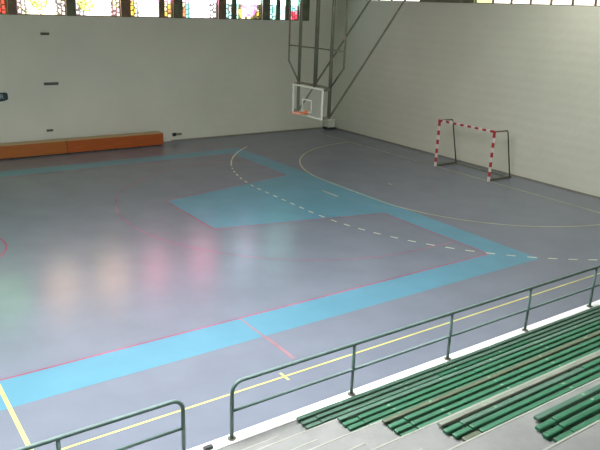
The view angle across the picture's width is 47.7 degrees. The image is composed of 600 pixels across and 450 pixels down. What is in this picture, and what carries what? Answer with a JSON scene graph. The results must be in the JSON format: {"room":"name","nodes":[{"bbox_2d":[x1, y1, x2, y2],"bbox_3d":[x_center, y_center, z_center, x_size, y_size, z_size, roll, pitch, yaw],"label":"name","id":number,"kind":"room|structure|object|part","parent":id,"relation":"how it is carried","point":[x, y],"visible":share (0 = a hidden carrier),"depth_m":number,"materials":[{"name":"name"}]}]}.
{"room":"sports hall","nodes":[
{"label":"sports hall","id":0,"kind":"room"},
{"bbox_2d":[0,0,336,142],"bbox_3d":[-15.533,-7.069,25.864,43.060,9.600,0.350,-10,22,-34],"label":"wall","id":1,"kind":"structure","parent":0,"point":[191,77],"depth_m":32.09,"materials":[{"name":"white paint"}]},
{"bbox_2d":[0,0,7,14],"bbox_3d":[-12.829,-9.196,27.052,2.080,1.500,0.100,-10,22,-34],"label":"window","id":2,"kind":"structure","parent":1,"relation":"in","point":[3,3],"depth_m":27.71,"materials":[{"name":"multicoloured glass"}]},
{"bbox_2d":[0,92,7,101],"bbox_3d":[-12.811,-5.290,28.242,1.240,0.400,0.047,-10,22,-34],"label":"wall sign","id":3,"kind":"object","parent":1,"relation":"attached to","point":[3,96],"visible":1,"depth_m":28.48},
{"bbox_2d":[7,0,16,14],"bbox_3d":[-11.754,-9.337,27.607,0.340,1.500,0.029,-10,22,-34],"label":"trim","id":4,"kind":"structure","parent":1,"relation":"attached to","point":[12,8],"depth_m":27.74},
{"bbox_2d":[16,0,65,15],"bbox_3d":[-10.865,-9.554,28.375,2.030,1.500,0.100,-10,22,-34],"label":"window","id":5,"kind":"structure","parent":1,"relation":"in","point":[24,7],"depth_m":28.54,"materials":[{"name":"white glass"}]},
{"bbox_2d":[44,82,58,84],"bbox_3d":[-10.790,-6.128,29.432,0.620,0.120,0.055,-10,22,-34],"label":"air vent","id":6,"kind":"object","parent":1,"relation":"in","point":[45,83],"visible":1,"depth_m":29.42,"materials":[{"name":"metal"}]},
{"bbox_2d":[66,0,75,15],"bbox_3d":[-9.790,-9.694,28.930,0.390,1.500,0.029,-10,22,-34],"label":"trim","id":7,"kind":"structure","parent":1,"relation":"attached to","point":[70,4],"depth_m":29.05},
{"bbox_2d":[75,0,120,16],"bbox_3d":[-8.881,-9.915,29.712,2.030,1.500,0.100,-10,22,-34],"label":"window","id":8,"kind":"structure","parent":1,"relation":"in","point":[101,8],"depth_m":29.88,"materials":[{"name":"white glass"}]},
{"bbox_2d":[121,0,130,16],"bbox_3d":[-7.789,-10.058,30.279,0.430,1.500,0.029,-10,22,-34],"label":"trim","id":9,"kind":"structure","parent":1,"relation":"attached to","point":[125,4],"depth_m":30.38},
{"bbox_2d":[130,0,172,17],"bbox_3d":[-6.829,-10.284,31.082,2.100,1.500,0.120,-10,22,-34],"label":"window","id":10,"kind":"structure","parent":1,"relation":"in","point":[139,8],"depth_m":31.25,"materials":[{"name":"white glass"}]},
{"bbox_3d":[-7.113,-10.239,30.927,1.390,1.410,0.001,-10,22,-34],"label":"glass pane","id":11,"kind":"part","parent":10,"relation":"part of","materials":[{"name":"white glass"}]},
{"bbox_3d":[-6.170,-10.411,31.563,0.390,1.410,0.001,-10,22,-34],"label":"glass pane","id":12,"kind":"part","parent":10,"relation":"part of","materials":[{"name":"glass"}]},
{"bbox_2d":[173,0,182,17],"bbox_3d":[-5.698,-10.439,31.687,0.470,1.500,0.029,-10,22,-34],"label":"trim","id":13,"kind":"structure","parent":1,"relation":"attached to","point":[177,4],"depth_m":31.78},
{"bbox_2d":[183,0,217,18],"bbox_3d":[-4.805,-10.656,32.457,1.910,1.500,0.100,-10,22,-34],"label":"window","id":14,"kind":"structure","parent":1,"relation":"in","point":[197,9],"depth_m":32.61,"materials":[{"name":"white glass"}]},
{"bbox_2d":[219,0,225,18],"bbox_3d":[-3.766,-10.790,32.988,0.420,1.500,0.029,-10,22,-34],"label":"trim","id":15,"kind":"structure","parent":1,"relation":"attached to","point":[222,3],"depth_m":33.07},
{"bbox_2d":[226,0,261,19],"bbox_3d":[-2.810,-11.015,33.789,2.100,1.500,0.120,-10,22,-34],"label":"window","id":16,"kind":"structure","parent":1,"relation":"in","point":[235,9],"depth_m":33.94,"materials":[{"name":"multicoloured glass"}]},
{"bbox_3d":[-3.529,-10.891,33.342,0.330,1.410,0.001,-10,22,-34],"label":"glass pane","id":17,"kind":"part","parent":16,"relation":"part of","materials":[{"name":"white glass"}]},
{"bbox_3d":[-2.578,-11.064,33.983,1.430,1.410,0.001,-10,22,-34],"label":"glass pane","id":18,"kind":"part","parent":16,"relation":"part of","materials":[{"name":"glass"}]},
{"bbox_2d":[171,127,322,140],"bbox_3d":[-2.297,-4.899,36.154,9.890,0.050,0.019,-10,22,-34],"label":"baseboard","id":19,"kind":"structure","parent":1,"relation":"attached to","point":[315,127],"depth_m":35.73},
{"bbox_2d":[263,0,270,19],"bbox_3d":[-1.692,-11.168,34.386,0.440,1.500,0.029,-10,22,-34],"label":"trim","id":20,"kind":"structure","parent":1,"relation":"attached to","point":[266,3],"depth_m":34.45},
{"bbox_2d":[270,0,298,20],"bbox_3d":[-0.826,-11.376,35.126,1.860,1.500,0.120,-10,22,-34],"label":"window","id":21,"kind":"structure","parent":1,"relation":"in","point":[279,9],"depth_m":35.19,"materials":[{"name":"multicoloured glass"}]},
{"bbox_3d":[-1.413,-11.276,34.767,0.410,1.410,0.001,-10,22,-34],"label":"glass pane","id":22,"kind":"part","parent":21,"relation":"part of","materials":[{"name":"white glass"}]},
{"bbox_3d":[-0.917,-11.366,35.101,0.320,1.410,0.001,-10,22,-34],"label":"glass pane","id":23,"kind":"part","parent":21,"relation":"part of","materials":[{"name":"white glass"}]},
{"bbox_3d":[-0.322,-11.474,35.502,0.530,1.410,0.001,-10,22,-34],"label":"glass pane","id":24,"kind":"part","parent":21,"relation":"part of","materials":[{"name":"glass"}]},
{"bbox_2d":[303,0,309,20],"bbox_3d":[0.258,-11.518,35.688,0.580,1.500,0.049,-10,22,-34],"label":"trim","id":25,"kind":"structure","parent":1,"relation":"attached to","point":[306,3],"depth_m":35.78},
{"bbox_2d":[0,128,599,449],"bbox_3d":[-6.244,2.197,14.262,42.710,0.206,33.280,-10,22,-34],"label":"floor","id":26,"kind":"structure","parent":0,"point":[132,279],"depth_m":17.61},
{"bbox_2d":[0,138,66,158],"bbox_3d":[-12.247,-3.132,28.675,4.580,0.610,0.560,-10,22,-34],"label":"wooden bench","id":27,"kind":"object","parent":26,"relation":"on","point":[11,150],"visible":1,"depth_m":28.95,"materials":[{"name":"orange wood"}]},
{"bbox_2d":[63,131,162,153],"bbox_3d":[-8.499,-3.813,31.200,4.520,0.610,0.560,-10,22,-34],"label":"wooden bench","id":28,"kind":"object","parent":26,"relation":"on","point":[127,140],"visible":0.99,"depth_m":30.92,"materials":[{"name":"orange wood"}]},
{"bbox_2d":[323,118,335,129],"bbox_3d":[1.663,-5.719,38.335,0.680,0.540,0.680,-10,22,-34],"label":"base block","id":29,"kind":"object","parent":26,"relation":"on","point":[329,124],"visible":0.91,"depth_m":38.13,"materials":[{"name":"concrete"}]},
{"bbox_2d":[188,300,599,449],"bbox_3d":[5.380,1.559,7.695,30.709,5.894,10.180,-10,22,-34],"label":"steps","id":30,"kind":"object","parent":26,"relation":"on","point":[284,432],"visible":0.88,"depth_m":8.63,"materials":[{"name":"grey concrete"}]},
{"bbox_2d":[14,399,185,449],"bbox_3d":[-5.807,3.561,6.592,10.345,0.958,0.128,-10,22,-34],"label":"guard railing","id":31,"kind":"object","parent":30,"relation":"on","point":[182,428],"visible":1,"depth_m":8.90,"materials":[{"name":"green metal"}]},
{"bbox_3d":[-2.997,3.074,8.493,0.054,0.908,0.054,-10,22,-34],"label":"post","id":32,"kind":"part","parent":31,"relation":"part of","materials":[{"name":"metal"}]},
{"bbox_3d":[-5.842,3.583,6.573,10.260,0.048,0.048,-10,22,-34],"label":"rail","id":33,"kind":"part","parent":31,"relation":"part of","materials":[{"name":"green metal"}]},
{"bbox_2d":[203,444,212,449],"bbox_3d":[-1.316,3.188,9.722,0.140,0.050,0.070,-10,22,-34],"label":"block","id":34,"kind":"object","parent":30,"relation":"on","point":[209,446],"visible":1,"depth_m":9.70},
{"bbox_2d":[227,265,599,440],"bbox_3d":[6.986,1.234,15.210,19.575,0.958,0.128,-10,22,-34],"label":"guard railing","id":35,"kind":"object","parent":30,"relation":"on","point":[231,437],"visible":0.98,"depth_m":11.49,"materials":[{"name":"green metal"}]},
{"bbox_3d":[-1.004,3.134,9.985,0.130,0.012,0.128,-10,22,-34],"label":"plate","id":36,"kind":"part","parent":35,"relation":"part of","materials":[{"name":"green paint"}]},
{"bbox_3d":[0.866,2.371,11.095,0.054,0.908,0.054,-10,22,-34],"label":"post","id":37,"kind":"part","parent":35,"relation":"part of","materials":[{"name":"metal"}]},
{"bbox_3d":[2.727,2.032,12.350,0.054,0.908,0.054,-10,22,-34],"label":"post","id":38,"kind":"part","parent":35,"relation":"part of","materials":[{"name":"green metal"}]},
{"bbox_3d":[4.564,1.698,13.587,0.054,0.908,0.054,-10,22,-34],"label":"post","id":39,"kind":"part","parent":35,"relation":"part of","materials":[{"name":"green metal"}]},
{"bbox_3d":[6.401,1.364,14.825,0.054,0.908,0.054,-10,22,-34],"label":"post","id":40,"kind":"part","parent":35,"relation":"part of","materials":[{"name":"green metal"}]},
{"bbox_2d":[296,305,599,429],"bbox_3d":[7.584,1.676,15.361,18.352,0.067,0.425,-10,22,-34],"label":"slatted bench","id":41,"kind":"object","parent":30,"relation":"on","point":[466,362],"visible":0.68,"depth_m":11.96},
{"bbox_2d":[337,316,599,430],"bbox_3d":[8.141,1.455,14.538,18.282,0.067,0.425,-10,22,-34],"label":"slatted bench","id":42,"kind":"object","parent":30,"relation":"on","point":[487,364],"visible":0.79,"depth_m":10.83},
{"bbox_2d":[382,330,599,436],"bbox_3d":[8.672,1.234,13.690,18.282,0.067,0.425,-10,22,-34],"label":"slatted bench","id":43,"kind":"object","parent":30,"relation":"on","point":[453,394],"visible":0.89,"depth_m":9.66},
{"bbox_2d":[437,352,599,441],"bbox_3d":[9.206,1.023,12.814,18.312,0.067,0.425,-10,22,-34],"label":"slatted bench","id":44,"kind":"object","parent":30,"relation":"on","point":[519,398],"visible":0.92,"depth_m":8.45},
{"bbox_2d":[533,384,599,442],"bbox_3d":[9.878,0.800,11.991,18.052,0.067,0.425,-10,22,-34],"label":"slatted bench","id":45,"kind":"object","parent":30,"relation":"on","point":[545,424],"visible":0.86,"depth_m":7.29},
{"bbox_2d":[434,119,510,181],"bbox_3d":[7.441,-3.287,29.014,1.401,2.081,3.110,-10,22,-34],"label":"goal","id":46,"kind":"object","parent":26,"relation":"on","point":[489,171],"visible":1,"depth_m":28.46,"materials":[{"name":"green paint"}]},
{"bbox_3d":[6.035,-3.466,29.858,0.080,1.800,0.080,-10,22,-34],"label":"goal post","id":47,"kind":"part","parent":46,"relation":"part of","materials":[{"name":"metal"}]},
{"bbox_3d":[6.579,-2.752,30.510,1.320,0.080,0.100,-10,22,-34],"label":"rail","id":48,"kind":"part","parent":46,"relation":"part of","materials":[{"name":"grey metal"}]},
{"bbox_3d":[7.955,-2.422,29.698,0.060,0.050,3.000,-10,22,-34],"label":"rail","id":49,"kind":"part","parent":46,"relation":"part of","materials":[{"name":"grey metal"}]},
{"bbox_3d":[7.755,-2.645,27.528,0.080,1.800,0.080,-10,22,-34],"label":"goal post","id":50,"kind":"part","parent":46,"relation":"part of","materials":[{"name":"red metal"}]},
{"bbox_3d":[8.298,-1.932,28.180,1.320,0.080,0.100,-10,22,-34],"label":"rail","id":51,"kind":"part","parent":46,"relation":"part of","materials":[{"name":"grey metal"}]},
{"bbox_2d":[331,0,599,196],"bbox_3d":[11.584,-5.669,24.644,0.350,9.600,33.280,-10,22,-34],"label":"wall","id":52,"kind":"structure","parent":0,"point":[531,72],"depth_m":29.55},
{"bbox_2d":[367,0,419,1],"bbox_3d":[4.042,-11.469,34.138,0.100,0.370,5.840,-10,22,-34],"label":"window","id":53,"kind":"structure","parent":52,"relation":"in","point":[367,0],"depth_m":33.05,"materials":[{"name":"grey glass"}]},
{"bbox_2d":[420,0,473,2],"bbox_3d":[6.555,-10.201,30.523,0.049,0.370,3.240,-10,22,-34],"label":"trim","id":54,"kind":"structure","parent":52,"relation":"attached to","point":[444,1],"depth_m":30.29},
{"bbox_2d":[335,127,599,197],"bbox_3d":[8.286,-2.525,30.054,0.019,0.050,22.810,-10,22,-34],"label":"baseboard","id":55,"kind":"structure","parent":52,"relation":"attached to","point":[335,127],"depth_m":30.37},
{"bbox_2d":[475,0,599,5],"bbox_3d":[11.673,-7.825,23.795,0.100,0.370,14.240,-10,22,-34],"label":"window","id":56,"kind":"structure","parent":52,"relation":"in","point":[523,2],"depth_m":26.56,"materials":[{"name":"grey glass"}]},
{"bbox_3d":[-5.899,-7.115,11.236,43.410,0.200,33.980,-10,22,-34],"label":"ceiling","id":57,"kind":"structure","parent":0,"visible":0},
{"bbox_2d":[288,0,405,120],"bbox_3d":[2.340,-7.338,24.030,6.148,6.702,3.500,-10,22,-34],"label":"basketball hoop","id":58,"kind":"object","parent":57,"relation":"hanging from","point":[316,48],"visible":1,"depth_m":23.29,"materials":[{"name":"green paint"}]},
{"bbox_3d":[0.041,-7.280,23.543,0.110,6.630,0.110,-10,22,-34],"label":"post","id":59,"kind":"part","parent":58,"relation":"part of","materials":[{"name":"grey metal"}]},
{"bbox_3d":[0.249,-4.290,23.561,0.040,1.050,1.800,-10,22,-34],"label":"board frame","id":60,"kind":"part","parent":58,"relation":"part of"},
{"bbox_3d":[0.618,-7.478,22.633,0.140,5.650,0.140,-10,22,-34],"label":"post","id":61,"kind":"part","parent":58,"relation":"part of","materials":[{"name":"grey metal"}]},
{"bbox_3d":[1.092,-6.778,22.118,0.120,6.630,0.120,-10,22,-34],"label":"post","id":62,"kind":"part","parent":58,"relation":"part of","materials":[{"name":"grey metal"}]}
]}

